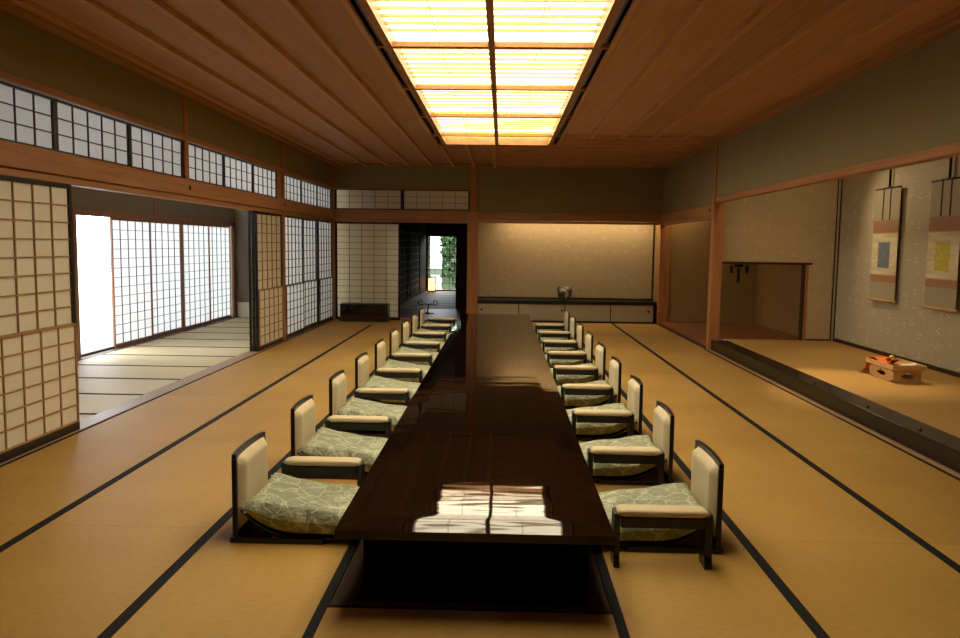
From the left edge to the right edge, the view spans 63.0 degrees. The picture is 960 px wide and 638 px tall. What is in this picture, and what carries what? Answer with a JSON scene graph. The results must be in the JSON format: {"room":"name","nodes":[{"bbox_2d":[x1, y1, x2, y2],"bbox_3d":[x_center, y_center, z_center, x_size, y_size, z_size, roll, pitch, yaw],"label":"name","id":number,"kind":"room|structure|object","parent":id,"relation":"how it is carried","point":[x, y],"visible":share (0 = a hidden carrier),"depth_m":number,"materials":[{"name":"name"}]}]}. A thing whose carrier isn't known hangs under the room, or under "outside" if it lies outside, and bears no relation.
{"room":"traditional dwelling","nodes":[
{"label":"traditional dwelling","id":0,"kind":"room"},
{"bbox_2d":[79,295,112,352],"bbox_3d":[-13.397,0.522,13.490,16.510,0.200,26.000,1,5,2],"label":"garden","id":1,"kind":"object","parent":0,"point":[96,328],"visible":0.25,"depth_m":17.76,"materials":[{"name":"white"}]},
{"bbox_2d":[0,9,330,185],"bbox_3d":[-3.203,-0.742,6.979,0.100,3.090,17.050,1,5,2],"label":"wall","id":2,"kind":"structure","parent":0,"point":[28,51],"depth_m":6.90,"materials":[{"name":"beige paint"}]},
{"bbox_2d":[0,70,332,220],"bbox_3d":[-3.170,-1.465,6.911,0.148,0.685,17.050,1,5,2],"label":"lintel","id":3,"kind":"object","parent":2,"relation":"attached to","point":[16,159],"visible":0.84,"depth_m":6.97,"materials":[{"name":"brown wood"}]},
{"bbox_2d":[0,81,56,151],"bbox_3d":[-3.209,-1.396,5.275,0.032,0.395,1.178,1,5,2],"label":"window","id":4,"kind":"structure","parent":3,"relation":"attached to","point":[27,117],"depth_m":5.53,"materials":[{"name":"paper"}]},
{"bbox_2d":[55,99,130,166],"bbox_3d":[-3.175,-1.506,6.450,0.032,0.395,1.178,1,5,2],"label":"window","id":5,"kind":"structure","parent":3,"relation":"attached to","point":[82,132],"depth_m":6.40,"materials":[{"name":"paper"}]},
{"bbox_2d":[130,123,183,177],"bbox_3d":[-3.142,-1.615,7.624,0.032,0.395,1.178,1,5,2],"label":"window","id":6,"kind":"structure","parent":3,"relation":"attached to","point":[150,150],"depth_m":7.59,"materials":[{"name":"paper"}]},
{"bbox_2d":[179,95,188,178],"bbox_3d":[-3.140,-1.907,8.242,0.102,0.865,0.105,1,5,2],"label":"post","id":7,"kind":"object","parent":3,"relation":"on","point":[185,99],"visible":0.45,"depth_m":8.22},
{"bbox_2d":[188,142,224,186],"bbox_3d":[-3.107,-1.732,8.867,0.032,0.395,1.106,1,5,2],"label":"window","id":8,"kind":"structure","parent":3,"relation":"attached to","point":[206,165],"depth_m":8.87,"materials":[{"name":"paper"}]},
{"bbox_2d":[224,154,253,192],"bbox_3d":[-3.076,-1.835,9.970,0.032,0.395,1.106,1,5,2],"label":"window","id":9,"kind":"structure","parent":3,"relation":"attached to","point":[238,174],"depth_m":9.97,"materials":[{"name":"paper"}]},
{"bbox_2d":[253,164,276,197],"bbox_3d":[-3.045,-1.938,11.074,0.032,0.395,1.106,1,5,2],"label":"window","id":10,"kind":"structure","parent":3,"relation":"attached to","point":[265,179],"depth_m":11.08,"materials":[{"name":"paper"}]},
{"bbox_2d":[285,174,301,202],"bbox_3d":[-3.005,-2.071,12.487,0.032,0.395,1.130,1,5,2],"label":"window","id":11,"kind":"structure","parent":3,"relation":"attached to","point":[293,186],"depth_m":12.58,"materials":[{"name":"paper"}]},
{"bbox_2d":[302,180,317,206],"bbox_3d":[-2.973,-2.176,13.613,0.032,0.395,1.130,1,5,2],"label":"window","id":12,"kind":"structure","parent":3,"relation":"attached to","point":[309,190],"depth_m":13.66,"materials":[{"name":"paper"}]},
{"bbox_2d":[318,185,330,208],"bbox_3d":[-2.941,-2.282,14.739,0.032,0.395,1.130,1,5,2],"label":"window","id":13,"kind":"structure","parent":3,"relation":"attached to","point":[324,194],"depth_m":14.80,"materials":[{"name":"paper"}]},
{"bbox_2d":[0,319,333,464],"bbox_3d":[-3.227,0.824,7.127,0.170,0.064,17.050,1,5,2],"label":"sill","id":14,"kind":"structure","parent":2,"relation":"attached to","point":[106,414],"depth_m":7.63,"materials":[{"name":"brown wood"}]},
{"bbox_2d":[0,174,79,462],"bbox_3d":[-3.198,-0.026,5.544,0.050,1.926,1.210,1,5,2],"label":"screen","id":15,"kind":"object","parent":14,"relation":"on","point":[39,388],"visible":1,"depth_m":5.63,"materials":[{"name":"paper"}]},
{"bbox_2d":[248,211,252,350],"bbox_3d":[-3.134,-0.569,11.327,0.032,1.926,1.235,1,5,2],"label":"screen","id":16,"kind":"object","parent":14,"relation":"on","point":[249,212],"visible":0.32,"depth_m":10.73,"materials":[{"name":"black paint"}]},
{"bbox_2d":[251,211,258,350],"bbox_3d":[-3.088,-0.568,11.325,0.032,1.926,1.235,1,5,2],"label":"screen","id":17,"kind":"object","parent":14,"relation":"on","point":[252,212],"visible":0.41,"depth_m":10.72,"materials":[{"name":"black paint"}]},
{"bbox_2d":[254,211,283,351],"bbox_3d":[-3.034,-0.567,11.324,0.050,1.926,1.235,1,5,2],"label":"screen","id":18,"kind":"object","parent":14,"relation":"on","point":[267,226],"visible":1,"depth_m":11.24,"materials":[{"name":"paper"}]},
{"bbox_2d":[279,141,285,340],"bbox_3d":[-3.041,-1.171,11.946,0.143,3.020,0.105,1,5,2],"label":"post","id":19,"kind":"object","parent":14,"relation":"on","point":[282,142],"visible":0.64,"depth_m":11.90,"materials":[{"name":"brown wood"}]},
{"bbox_2d":[285,215,304,338],"bbox_3d":[-2.998,-0.689,12.630,0.050,1.926,1.140,1,5,2],"label":"screen","id":20,"kind":"object","parent":14,"relation":"on","point":[295,320],"visible":0.84,"depth_m":12.64,"materials":[{"name":"paper"}]},
{"bbox_2d":[303,218,317,329],"bbox_3d":[-3.006,-0.795,13.751,0.050,1.926,1.140,1,5,2],"label":"screen","id":21,"kind":"object","parent":14,"relation":"on","point":[309,225],"visible":0.66,"depth_m":13.86,"materials":[{"name":"paper"}]},
{"bbox_2d":[317,220,332,324],"bbox_3d":[-2.934,-0.899,14.870,0.050,1.926,1.140,1,5,2],"label":"screen","id":22,"kind":"object","parent":14,"relation":"on","point":[324,228],"visible":1,"depth_m":14.80,"materials":[{"name":"paper"}]},
{"bbox_2d":[331,165,335,318],"bbox_3d":[-2.941,-1.500,15.457,0.145,3.020,0.140,1,5,2],"label":"post","id":23,"kind":"object","parent":14,"relation":"on","point":[332,166],"visible":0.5,"depth_m":15.39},
{"bbox_2d":[0,0,337,165],"bbox_3d":[-3.024,-2.232,6.835,0.220,0.050,17.050,1,5,2],"label":"trim","id":24,"kind":"structure","parent":2,"relation":"attached to","point":[9,6],"depth_m":6.77,"materials":[{"name":"wood"}]},
{"bbox_2d":[71,186,319,316],"bbox_3d":[-4.194,-0.820,9.497,2.020,2.750,12.540,1,5,2],"label":"wall","id":25,"kind":"structure","parent":0,"point":[82,198],"depth_m":13.18,"materials":[{"name":"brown paint"}]},
{"bbox_2d":[78,317,237,360],"bbox_3d":[-5.131,0.543,9.651,0.220,0.085,12.420,1,5,2],"label":"sill","id":26,"kind":"structure","parent":25,"relation":"attached to","point":[108,349],"depth_m":11.13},
{"bbox_2d":[109,217,153,347],"bbox_3d":[-5.077,-0.550,11.444,0.032,1.815,1.215,1,5,2],"label":"screen","id":27,"kind":"object","parent":26,"relation":"on","point":[130,239],"visible":1,"depth_m":11.40,"materials":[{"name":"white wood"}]},
{"bbox_2d":[72,198,235,358],"bbox_3d":[-5.119,-0.834,9.522,0.090,2.750,12.420,1,5,2],"label":"door frame","id":28,"kind":"structure","parent":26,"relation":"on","point":[75,211],"depth_m":11.39,"materials":[{"name":"brown wood"}]},
{"bbox_2d":[151,220,182,336],"bbox_3d":[-5.077,-0.664,12.649,0.032,1.815,1.215,1,5,2],"label":"screen","id":29,"kind":"object","parent":26,"relation":"on","point":[165,236],"visible":0.87,"depth_m":12.69,"materials":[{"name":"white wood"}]},
{"bbox_2d":[181,223,210,329],"bbox_3d":[-5.009,-0.775,13.842,0.032,1.815,1.215,1,5,2],"label":"screen","id":30,"kind":"object","parent":26,"relation":"on","point":[195,238],"visible":1,"depth_m":13.80,"materials":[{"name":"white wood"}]},
{"bbox_2d":[209,225,231,321],"bbox_3d":[-5.010,-0.887,15.037,0.032,1.815,1.215,1,5,2],"label":"screen","id":31,"kind":"object","parent":26,"relation":"on","point":[220,247],"visible":0.88,"depth_m":15.11,"materials":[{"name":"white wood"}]},
{"bbox_2d":[386,219,466,308],"bbox_3d":[-1.252,-1.857,20.665,2.970,2.800,9.910,1,5,2],"label":"wall","id":32,"kind":"structure","parent":0,"point":[459,230],"depth_m":19.83,"materials":[{"name":"brown wood"}]},
{"bbox_2d":[427,236,455,288],"bbox_3d":[-1.235,-1.819,25.607,1.000,1.800,0.040,1,5,2],"label":"window","id":33,"kind":"structure","parent":32,"relation":"in","point":[442,243],"depth_m":25.58,"materials":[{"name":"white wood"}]},
{"bbox_2d":[359,540,587,605],"bbox_3d":[0.092,1.000,8.184,1.235,0.400,9.950,1,5,2],"label":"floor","id":34,"kind":"structure","parent":0,"point":[417,571],"depth_m":4.61,"materials":[{"name":"fabric"}]},
{"bbox_2d":[334,313,614,605],"bbox_3d":[0.113,0.766,8.157,1.120,0.792,10.060,1,5,2],"label":"dining table","id":35,"kind":"object","parent":34,"relation":"on","point":[486,448],"visible":1,"depth_m":4.01,"materials":[{"name":"paint"}]},
{"bbox_2d":[0,291,959,637],"bbox_3d":[-0.866,0.383,12.118,8.570,0.068,27.200,1,5,2],"label":"floor","id":36,"kind":"structure","parent":0,"point":[120,525],"depth_m":4.25,"materials":[{"name":"wicker"}]},
{"bbox_2d":[230,432,344,544],"bbox_3d":[-0.959,0.877,4.136,0.577,0.456,0.490,1,5,2],"label":"chair","id":37,"kind":"object","parent":36,"relation":"on","point":[249,462],"visible":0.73,"depth_m":3.95,"materials":[{"name":"black paint"}]},
{"bbox_2d":[238,473,358,533],"bbox_3d":[-0.877,0.975,4.143,0.628,0.190,0.552,1,5,2],"label":"seat cushion","id":38,"kind":"object","parent":37,"relation":"on","point":[286,503],"visible":0.75,"depth_m":3.94,"materials":[{"name":"fabric"}]},
{"bbox_2d":[281,456,364,486],"bbox_3d":[-0.898,0.934,4.490,0.460,0.278,0.115,1,5,2],"label":"armrest","id":39,"kind":"object","parent":36,"relation":"on","point":[294,465],"visible":0.87,"depth_m":4.44,"materials":[{"name":"black paint"}]},
{"bbox_2d":[290,394,367,479],"bbox_3d":[-0.928,0.775,5.228,0.577,0.456,0.490,1,5,2],"label":"chair","id":40,"kind":"object","parent":36,"relation":"on","point":[302,413],"visible":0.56,"depth_m":5.05,"materials":[{"name":"black paint"}]},
{"bbox_2d":[296,427,387,471],"bbox_3d":[-0.846,0.873,5.234,0.628,0.190,0.552,1,5,2],"label":"seat cushion","id":41,"kind":"object","parent":40,"relation":"on","point":[326,442],"visible":0.59,"depth_m":5.08,"materials":[{"name":"fabric"}]},
{"bbox_2d":[325,415,390,437],"bbox_3d":[-0.867,0.832,5.582,0.460,0.278,0.115,1,5,2],"label":"armrest","id":42,"kind":"object","parent":36,"relation":"on","point":[335,422],"visible":0.78,"depth_m":5.53,"materials":[{"name":"black paint"}]},
{"bbox_2d":[329,370,391,437],"bbox_3d":[-0.897,0.672,6.320,0.577,0.456,0.490,1,5,1],"label":"chair","id":43,"kind":"object","parent":36,"relation":"on","point":[337,381],"visible":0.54,"depth_m":6.14,"materials":[{"name":"black paint"}]},
{"bbox_2d":[333,397,406,430],"bbox_3d":[-0.815,0.770,6.327,0.628,0.190,0.552,1,5,1],"label":"seat cushion","id":44,"kind":"object","parent":43,"relation":"on","point":[354,406],"visible":0.59,"depth_m":6.20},
{"bbox_2d":[340,303,389,321],"bbox_3d":[-2.248,-0.133,15.304,0.930,0.345,0.300,1,5,2],"label":"heater","id":45,"kind":"object","parent":36,"relation":"on","point":[353,312],"visible":1,"depth_m":15.16,"materials":[{"name":"black paint"}]},
{"bbox_2d":[355,352,404,405],"bbox_3d":[-0.866,0.570,7.412,0.577,0.456,0.490,1,5,2],"label":"chair","id":46,"kind":"object","parent":36,"relation":"on","point":[362,360],"visible":0.48,"depth_m":7.26,"materials":[{"name":"fabric"}]},
{"bbox_2d":[359,375,420,402],"bbox_3d":[-0.784,0.668,7.417,0.628,0.190,0.552,1,5,2],"label":"seat cushion","id":47,"kind":"object","parent":46,"relation":"on","point":[375,381],"visible":0.59,"depth_m":7.30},
{"bbox_2d":[354,388,408,405],"bbox_3d":[-0.836,0.730,6.673,0.460,0.278,0.116,1,5,1],"label":"armrest","id":48,"kind":"object","parent":36,"relation":"on","point":[361,393],"visible":0.79,"depth_m":6.62,"materials":[{"name":"fabric"}]},
{"bbox_2d":[389,328,398,358],"bbox_3d":[-0.804,0.366,9.595,0.577,0.456,0.490,1,5,2],"label":"chair","id":49,"kind":"object","parent":36,"relation":"on","point":[394,335],"visible":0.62,"depth_m":9.41,"materials":[{"name":"fabric"}]},
{"bbox_2d":[396,347,438,364],"bbox_3d":[-0.722,0.464,9.602,0.628,0.190,0.552,1,5,2],"label":"seat cushion","id":50,"kind":"object","parent":49,"relation":"on","point":[402,349],"visible":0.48,"depth_m":9.50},
{"bbox_2d":[375,339,418,382],"bbox_3d":[-0.835,0.468,8.504,0.577,0.456,0.490,1,5,1],"label":"chair","id":51,"kind":"object","parent":36,"relation":"on","point":[380,347],"visible":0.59,"depth_m":8.36,"materials":[{"name":"fabric"}]},
{"bbox_2d":[381,359,430,381],"bbox_3d":[-0.753,0.566,8.511,0.628,0.190,0.552,1,5,1],"label":"seat cushion","id":52,"kind":"object","parent":51,"relation":"on","point":[390,363],"visible":0.5,"depth_m":8.39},
{"bbox_2d":[375,368,421,382],"bbox_3d":[-0.805,0.627,7.765,0.460,0.278,0.116,1,5,2],"label":"armrest","id":53,"kind":"object","parent":36,"relation":"on","point":[382,372],"visible":0.75,"depth_m":7.71,"materials":[{"name":"fabric"}]},
{"bbox_2d":[400,232,408,303],"bbox_3d":[-1.986,-1.312,19.908,0.032,1.830,2.600,1,5,2],"label":"screen","id":54,"kind":"object","parent":36,"relation":"on","point":[404,237],"visible":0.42,"depth_m":20.41,"materials":[{"name":"brown wood"}]},
{"bbox_2d":[391,353,431,365],"bbox_3d":[-0.774,0.525,8.857,0.460,0.278,0.116,1,5,2],"label":"armrest","id":55,"kind":"object","parent":36,"relation":"on","point":[407,357],"visible":0.81,"depth_m":8.80,"materials":[{"name":"fabric"}]},
{"bbox_2d":[409,233,419,299],"bbox_3d":[-1.878,-1.552,22.475,0.032,1.830,2.600,1,5,2],"label":"screen","id":56,"kind":"object","parent":36,"relation":"on","point":[414,239],"visible":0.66,"depth_m":22.42,"materials":[{"name":"brown wood"}]},
{"bbox_2d":[403,341,439,351],"bbox_3d":[-0.743,0.423,9.949,0.460,0.278,0.116,1,5,2],"label":"armrest","id":57,"kind":"object","parent":36,"relation":"on","point":[410,344],"visible":0.74,"depth_m":9.90,"materials":[{"name":"black paint"}]},
{"bbox_2d":[329,540,611,611],"bbox_3d":[0.095,0.764,8.162,1.175,0.054,9.890,1,5,2],"label":"rim","id":58,"kind":"object","parent":36,"relation":"on","point":[349,591],"visible":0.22,"depth_m":3.33,"materials":[{"name":"brown wood"}]},
{"bbox_2d":[466,212,478,313],"bbox_3d":[-0.148,-1.033,15.486,0.210,2.155,0.210,1,5,2],"label":"post","id":59,"kind":"object","parent":36,"relation":"on","point":[472,222],"visible":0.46,"depth_m":15.37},
{"bbox_2d":[542,340,577,351],"bbox_3d":[1.046,0.416,10.266,0.460,0.278,0.116,1,5,2],"label":"armrest","id":60,"kind":"object","parent":36,"relation":"on","point":[545,343],"visible":0.78,"depth_m":10.22,"materials":[{"name":"black paint"}]},
{"bbox_2d":[547,351,586,364],"bbox_3d":[1.015,0.518,9.174,0.460,0.278,0.115,1,5,2],"label":"armrest","id":61,"kind":"object","parent":36,"relation":"on","point":[569,355],"visible":0.8,"depth_m":9.12,"materials":[{"name":"fabric"}]},
{"bbox_2d":[553,365,597,382],"bbox_3d":[0.984,0.620,8.082,0.460,0.278,0.116,1,5,1],"label":"armrest","id":62,"kind":"object","parent":36,"relation":"on","point":[558,369],"visible":0.87,"depth_m":8.03,"materials":[{"name":"fabric"}]},
{"bbox_2d":[556,342,605,385],"bbox_3d":[1.049,0.496,8.453,0.577,0.456,0.490,1,5,1],"label":"chair","id":63,"kind":"object","parent":36,"relation":"on","point":[600,356],"visible":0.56,"depth_m":8.26,"materials":[{"name":"fabric"}]},
{"bbox_2d":[550,363,601,384],"bbox_3d":[0.964,0.592,8.463,0.628,0.190,0.552,1,5,1],"label":"seat cushion","id":64,"kind":"object","parent":63,"relation":"on","point":[560,379],"visible":0.38,"depth_m":8.22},
{"bbox_2d":[561,384,613,403],"bbox_3d":[0.953,0.722,6.991,0.460,0.278,0.116,1,5,2],"label":"armrest","id":65,"kind":"object","parent":36,"relation":"on","point":[566,389],"visible":0.78,"depth_m":6.94,"materials":[{"name":"fabric"}]},
{"bbox_2d":[565,356,621,408],"bbox_3d":[1.018,0.599,7.361,0.577,0.456,0.490,1,5,2],"label":"chair","id":66,"kind":"object","parent":36,"relation":"on","point":[615,365],"visible":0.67,"depth_m":7.17,"materials":[{"name":"fabric"}]},
{"bbox_2d":[557,380,616,405],"bbox_3d":[0.933,0.694,7.373,0.628,0.190,0.552,1,5,2],"label":"seat cushion","id":67,"kind":"object","parent":66,"relation":"on","point":[569,400],"visible":0.33,"depth_m":7.13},
{"bbox_2d":[571,409,633,436],"bbox_3d":[0.922,0.825,5.899,0.460,0.278,0.116,1,5,2],"label":"armrest","id":68,"kind":"object","parent":36,"relation":"on","point":[579,415],"visible":0.77,"depth_m":5.85,"materials":[{"name":"black paint"}]},
{"bbox_2d":[576,375,642,441],"bbox_3d":[0.987,0.701,6.269,0.577,0.456,0.490,1,5,2],"label":"chair","id":69,"kind":"object","parent":36,"relation":"on","point":[635,385],"visible":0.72,"depth_m":6.07,"materials":[{"name":"black paint"}]},
{"bbox_2d":[566,403,636,434],"bbox_3d":[0.902,0.796,6.282,0.628,0.190,0.552,1,5,2],"label":"seat cushion","id":70,"kind":"object","parent":69,"relation":"on","point":[581,428],"visible":0.41,"depth_m":6.05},
{"bbox_2d":[587,446,664,485],"bbox_3d":[0.892,0.927,4.807,0.460,0.278,0.116,1,5,2],"label":"armrest","id":71,"kind":"object","parent":36,"relation":"on","point":[596,454],"visible":0.83,"depth_m":4.76,"materials":[{"name":"black paint"}]},
{"bbox_2d":[593,401,674,485],"bbox_3d":[0.956,0.803,5.178,0.577,0.456,0.490,1,5,2],"label":"chair","id":72,"kind":"object","parent":36,"relation":"on","point":[663,417],"visible":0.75,"depth_m":4.98,"materials":[{"name":"black paint"}]},
{"bbox_2d":[579,435,666,475],"bbox_3d":[0.871,0.898,5.190,0.628,0.190,0.552,1,5,2],"label":"seat cushion","id":73,"kind":"object","parent":72,"relation":"on","point":[599,469],"visible":0.55,"depth_m":4.97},
{"bbox_2d":[610,504,713,569],"bbox_3d":[0.861,1.029,3.715,0.460,0.278,0.116,1,5,2],"label":"armrest","id":74,"kind":"object","parent":36,"relation":"on","point":[625,515],"visible":1,"depth_m":3.67,"materials":[{"name":"black paint"}]},
{"bbox_2d":[656,223,670,323],"bbox_3d":[3.597,-0.885,15.319,0.200,1.985,0.160,1,5,2],"label":"post","id":75,"kind":"object","parent":36,"relation":"on","point":[664,230],"visible":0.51,"depth_m":15.25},
{"bbox_2d":[606,440,723,553],"bbox_3d":[0.925,0.905,4.086,0.577,0.456,0.490,1,5,2],"label":"chair","id":76,"kind":"object","parent":36,"relation":"on","point":[707,472],"visible":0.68,"depth_m":3.89,"materials":[{"name":"fabric"}]},
{"bbox_2d":[598,482,714,540],"bbox_3d":[0.840,1.001,4.097,0.628,0.190,0.552,1,5,2],"label":"seat cushion","id":77,"kind":"object","parent":76,"relation":"on","point":[671,493],"visible":0.53,"depth_m":4.05,"materials":[{"name":"fabric"}]},
{"bbox_2d":[706,196,724,349],"bbox_3d":[3.461,-0.662,11.521,0.150,2.250,0.150,1,5,2],"label":"post","id":78,"kind":"object","parent":36,"relation":"on","point":[717,216],"visible":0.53,"depth_m":11.46,"materials":[{"name":"wood"}]},
{"bbox_3d":[-1.554,0.038,15.611,2.575,0.044,0.120,1,5,2],"label":"baseboard","id":79,"kind":"structure","parent":36,"relation":"on","visible":0},
{"bbox_2d":[335,222,399,319],"bbox_3d":[-2.227,-0.952,15.528,1.285,1.926,0.032,1,5,2],"label":"screen","id":80,"kind":"object","parent":79,"relation":"on","point":[367,254],"visible":0.94,"depth_m":15.52,"materials":[{"name":"paper"}]},
{"bbox_2d":[11,0,959,167],"bbox_3d":[0.092,-2.304,6.790,6.650,0.300,17.150,1,5,2],"label":"ceiling","id":81,"kind":"structure","parent":0,"point":[673,75],"depth_m":6.72,"materials":[{"name":"brown wood"}]},
{"bbox_2d":[358,0,623,145],"bbox_3d":[0.132,-2.277,7.354,1.860,0.129,9.230,1,5,2],"label":"ceiling light","id":82,"kind":"object","parent":81,"relation":"attached to","point":[480,72],"visible":0.95,"depth_m":6.77,"materials":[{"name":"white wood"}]},
{"bbox_2d":[334,166,662,213],"bbox_3d":[0.325,-2.562,15.305,6.650,0.935,0.060,1,5,2],"label":"wall","id":83,"kind":"structure","parent":0,"point":[499,189],"depth_m":15.26,"materials":[{"name":"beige paint"}]},
{"bbox_2d":[334,187,661,224],"bbox_3d":[0.368,-2.203,15.313,6.455,0.670,0.108,1,5,2],"label":"lintel","id":84,"kind":"object","parent":83,"relation":"attached to","point":[340,215],"visible":0.92,"depth_m":15.31,"materials":[{"name":"brown wood"}]},
{"bbox_2d":[335,189,401,209],"bbox_3d":[-2.189,-2.354,15.395,1.325,0.395,0.032,1,5,2],"label":"window","id":85,"kind":"structure","parent":84,"relation":"attached to","point":[379,199],"depth_m":15.40,"materials":[{"name":"paper"}]},
{"bbox_2d":[402,190,469,210],"bbox_3d":[-0.860,-2.334,15.360,1.325,0.395,0.032,1,5,2],"label":"window","id":86,"kind":"structure","parent":84,"relation":"attached to","point":[411,199],"depth_m":15.36,"materials":[{"name":"paper"}]},
{"bbox_2d":[470,167,476,211],"bbox_3d":[-0.125,-2.534,15.325,0.130,0.865,0.130,1,5,2],"label":"post","id":87,"kind":"object","parent":84,"relation":"on","point":[473,170],"visible":1,"depth_m":15.26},
{"bbox_2d":[337,163,659,168],"bbox_3d":[0.338,-2.974,15.175,6.230,0.050,0.120,1,5,2],"label":"trim","id":88,"kind":"structure","parent":83,"relation":"attached to","point":[344,164],"depth_m":15.14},
{"bbox_2d":[478,220,654,299],"bbox_3d":[1.726,-1.221,15.895,3.600,1.620,0.032,1,5,2],"label":"wall panel","id":89,"kind":"object","parent":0,"point":[516,260],"visible":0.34,"depth_m":15.90,"materials":[{"name":"paint"}]},
{"bbox_2d":[661,322,797,345],"bbox_3d":[4.432,0.288,13.566,1.880,0.100,3.660,1,5,2],"label":"floor","id":90,"kind":"structure","parent":0,"point":[696,331],"depth_m":13.74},
{"bbox_2d":[668,220,801,335],"bbox_3d":[4.479,-1.009,13.474,1.880,2.600,3.760,1,5,2],"label":"wall","id":91,"kind":"structure","parent":0,"point":[768,295],"depth_m":15.28,"materials":[{"name":"beige paint"}]},
{"bbox_2d":[802,265,808,339],"bbox_3d":[4.846,-0.244,11.678,0.048,1.123,0.072,1,5,2],"label":"door frame","id":92,"kind":"structure","parent":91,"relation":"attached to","point":[807,266],"depth_m":11.64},
{"bbox_2d":[722,179,840,340],"bbox_3d":[4.405,-1.046,11.614,1.750,3.020,0.060,1,5,2],"label":"wall","id":93,"kind":"structure","parent":0,"point":[797,225],"depth_m":11.56,"materials":[{"name":"paint"}]},
{"bbox_2d":[722,262,812,339],"bbox_3d":[4.220,-0.220,11.690,1.380,1.257,0.092,1,5,2],"label":"trim","id":94,"kind":"structure","parent":93,"relation":"attached to","point":[803,269],"depth_m":11.62,"materials":[{"name":"brown wood"}]},
{"bbox_2d":[653,28,959,322],"bbox_3d":[3.377,-0.638,7.079,0.190,3.150,17.600,1,5,2],"label":"wall","id":95,"kind":"structure","parent":0,"point":[909,103],"depth_m":7.17,"materials":[{"name":"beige paint"}]},
{"bbox_2d":[660,205,711,224],"bbox_3d":[3.493,-1.745,13.345,0.108,0.205,3.745,1,5,2],"label":"lintel","id":96,"kind":"object","parent":95,"relation":"attached to","point":[704,213],"visible":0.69,"depth_m":12.98,"materials":[{"name":"brown wood"}]},
{"bbox_2d":[655,6,959,168],"bbox_3d":[3.213,-2.135,6.667,0.200,0.055,17.050,1,5,2],"label":"trim","id":97,"kind":"structure","parent":95,"relation":"attached to","point":[949,22],"depth_m":6.86,"materials":[{"name":"wood"}]},
{"bbox_2d":[715,142,959,201],"bbox_3d":[3.283,-1.115,4.801,0.110,0.075,13.150,1,5,2],"label":"lintel","id":98,"kind":"object","parent":95,"relation":"attached to","point":[949,150],"visible":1,"depth_m":6.80,"materials":[{"name":"wood"}]},
{"bbox_2d":[724,339,959,437],"bbox_3d":[4.293,1.009,5.072,1.660,0.150,13.350,1,5,2],"label":"floor","id":99,"kind":"structure","parent":0,"point":[934,401],"depth_m":8.20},
{"bbox_2d":[709,340,959,477],"bbox_3d":[3.325,1.025,5.001,0.270,0.226,13.150,1,5,2],"label":"step","id":100,"kind":"structure","parent":99,"relation":"attached to","point":[940,448],"depth_m":6.86,"materials":[{"name":"brown wood"}]},
{"bbox_2d":[866,357,926,382],"bbox_3d":[4.381,0.541,8.266,0.344,0.185,0.604,1,5,2],"label":"stand","id":101,"kind":"object","parent":99,"relation":"on","point":[893,372],"visible":0.94,"depth_m":8.07,"materials":[{"name":"brown wood"}]},
{"bbox_2d":[866,357,926,370],"bbox_3d":[4.382,0.474,8.260,0.344,0.050,0.604,1,5,2],"label":"tray","id":102,"kind":"object","parent":101,"relation":"on","point":[873,362],"depth_m":8.16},
{"bbox_2d":[832,156,959,372],"bbox_3d":[5.122,-0.482,4.909,0.060,2.870,13.350,1,5,2],"label":"wall","id":103,"kind":"structure","parent":0,"point":[906,329],"depth_m":9.72,"materials":[{"name":"paint"}]},
{"bbox_2d":[805,179,959,377],"bbox_3d":[4.182,-0.486,4.935,1.820,2.850,13.350,1,5,2],"label":"edging","id":104,"kind":"object","parent":103,"relation":"attached to","point":[932,367],"visible":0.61,"depth_m":11.43,"materials":[{"name":"black paint"}]},
{"bbox_3d":[1.759,0.076,15.793,3.870,0.058,0.580,1,5,2],"label":"floor","id":105,"kind":"structure","parent":0,"visible":0},
{"bbox_2d":[477,298,656,323],"bbox_3d":[1.709,-0.167,15.743,3.565,0.430,0.525,1,5,2],"label":"base cabinet","id":106,"kind":"object","parent":105,"relation":"on","point":[539,310],"visible":0.77,"depth_m":15.52,"materials":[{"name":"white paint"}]},
{"bbox_2d":[477,298,656,305],"bbox_3d":[1.711,-0.346,15.727,3.565,0.070,0.525,1,5,2],"label":"countertop","id":107,"kind":"structure","parent":106,"relation":"on","point":[480,300],"depth_m":15.49,"materials":[{"name":"black paint"}]},
{"bbox_3d":[4.246,-1.932,4.828,1.850,0.050,13.410,1,5,2],"label":"ceiling","id":108,"kind":"structure","parent":0,"visible":0},
{"bbox_2d":[888,169,891,186],"bbox_3d":[5.215,-2.015,9.930,0.037,0.705,0.028,1,5,2],"label":"pole","id":109,"kind":"object","parent":108,"relation":"hanging from","point":[890,171],"visible":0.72,"depth_m":9.94,"materials":[{"name":"black metal"}]},
{"bbox_2d":[867,186,901,303],"bbox_3d":[5.186,-0.956,10.030,0.034,1.472,0.725,1,5,2],"label":"scroll","id":110,"kind":"object","parent":109,"relation":"hanging from","point":[887,200],"visible":1,"depth_m":10.01,"materials":[{"name":"paper"}]},
{"bbox_2d":[948,157,952,177],"bbox_3d":[5.177,-1.890,8.594,0.037,0.705,0.028,1,5,2],"label":"pole","id":111,"kind":"object","parent":108,"relation":"hanging from","point":[951,159],"visible":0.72,"depth_m":8.61,"materials":[{"name":"black metal"}]},
{"bbox_2d":[921,177,959,312],"bbox_3d":[5.149,-0.831,8.694,0.034,1.472,0.690,1,5,2],"label":"scroll","id":112,"kind":"object","parent":111,"relation":"hanging from","point":[943,253],"visible":1,"depth_m":8.68,"materials":[{"name":"paper"}]},
{"label":"outside","id":113,"kind":"structure","parent":0,"visible":0},
{"bbox_2d":[428,268,455,289],"bbox_3d":[1.183,-2.101,42.824,18.000,0.200,34.300,1,5,2],"label":"garden","id":114,"kind":"object","parent":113,"point":[445,284],"depth_m":39.90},
{"bbox_2d":[428,236,455,275],"bbox_3d":[-0.739,-4.097,45.143,28.318,3.632,1.421,1,5,2],"label":"hedge","id":115,"kind":"object","parent":114,"relation":"on","point":[445,259],"visible":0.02,"depth_m":44.94,"materials":[{"name":"green plant"}]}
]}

